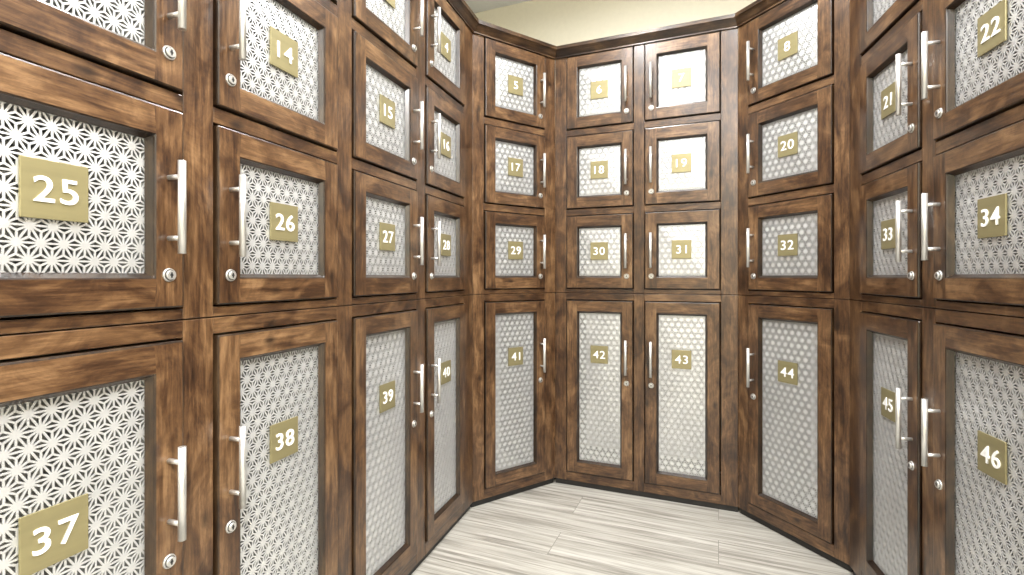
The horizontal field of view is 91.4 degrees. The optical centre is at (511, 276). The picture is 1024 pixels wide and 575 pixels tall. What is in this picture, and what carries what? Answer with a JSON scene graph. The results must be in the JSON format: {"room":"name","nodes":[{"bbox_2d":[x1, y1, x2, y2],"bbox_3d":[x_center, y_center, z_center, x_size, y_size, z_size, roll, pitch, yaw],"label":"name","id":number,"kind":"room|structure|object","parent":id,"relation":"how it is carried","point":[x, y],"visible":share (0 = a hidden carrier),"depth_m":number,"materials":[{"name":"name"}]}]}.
{"room":"locker room","nodes":[
{"label":"locker room","id":0,"kind":"room"},
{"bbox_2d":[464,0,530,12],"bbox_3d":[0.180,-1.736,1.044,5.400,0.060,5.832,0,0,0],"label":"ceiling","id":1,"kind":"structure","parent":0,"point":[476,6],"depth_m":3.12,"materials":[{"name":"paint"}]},
{"bbox_2d":[474,0,755,473],"bbox_3d":[0.763,-0.328,2.873,2.334,2.758,0.100,0,0,22],"label":"wall","id":2,"kind":"structure","parent":0,"point":[554,22],"depth_m":2.94,"materials":[{"name":"beige paint"}]},
{"bbox_2d":[411,474,853,574],"bbox_3d":[0.180,1.081,1.044,5.400,0.060,5.832,0,0,0],"label":"floor","id":3,"kind":"structure","parent":0,"point":[554,528],"depth_m":1.99,"materials":[{"name":"wood"}]},
{"bbox_2d":[0,0,478,574],"bbox_3d":[-0.703,-0.053,1.253,0.460,2.208,2.280,0,0,18],"label":"tall cabinet","id":4,"kind":"object","parent":3,"relation":"on","point":[236,236],"visible":1,"depth_m":1.03,"materials":[{"name":"brown wood"}]},
{"bbox_2d":[470,20,556,507],"bbox_3d":[-0.081,-0.053,2.560,0.517,2.208,0.460,0,0,-35],"label":"tall cabinet","id":5,"kind":"object","parent":3,"relation":"on","point":[514,72],"visible":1,"depth_m":2.40,"materials":[{"name":"brown wood"}]},
{"bbox_2d":[555,13,737,511],"bbox_3d":[0.680,-0.053,2.554,0.883,2.208,0.460,0,0,22],"label":"tall cabinet","id":6,"kind":"object","parent":3,"relation":"on","point":[646,121],"visible":1,"depth_m":2.39,"materials":[{"name":"brown wood"}]},
{"bbox_2d":[735,0,852,571],"bbox_3d":[1.269,-0.053,2.071,0.460,2.208,0.514,0,0,-23],"label":"tall cabinet","id":7,"kind":"object","parent":3,"relation":"on","point":[793,55],"visible":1,"depth_m":1.99,"materials":[{"name":"brown wood"}]},
{"bbox_2d":[849,0,1023,574],"bbox_3d":[1.204,-0.053,1.045,0.460,2.208,1.434,0,0,14],"label":"tall cabinet","id":8,"kind":"object","parent":3,"relation":"on","point":[936,87],"visible":1,"depth_m":1.24,"materials":[{"name":"brown wood"}]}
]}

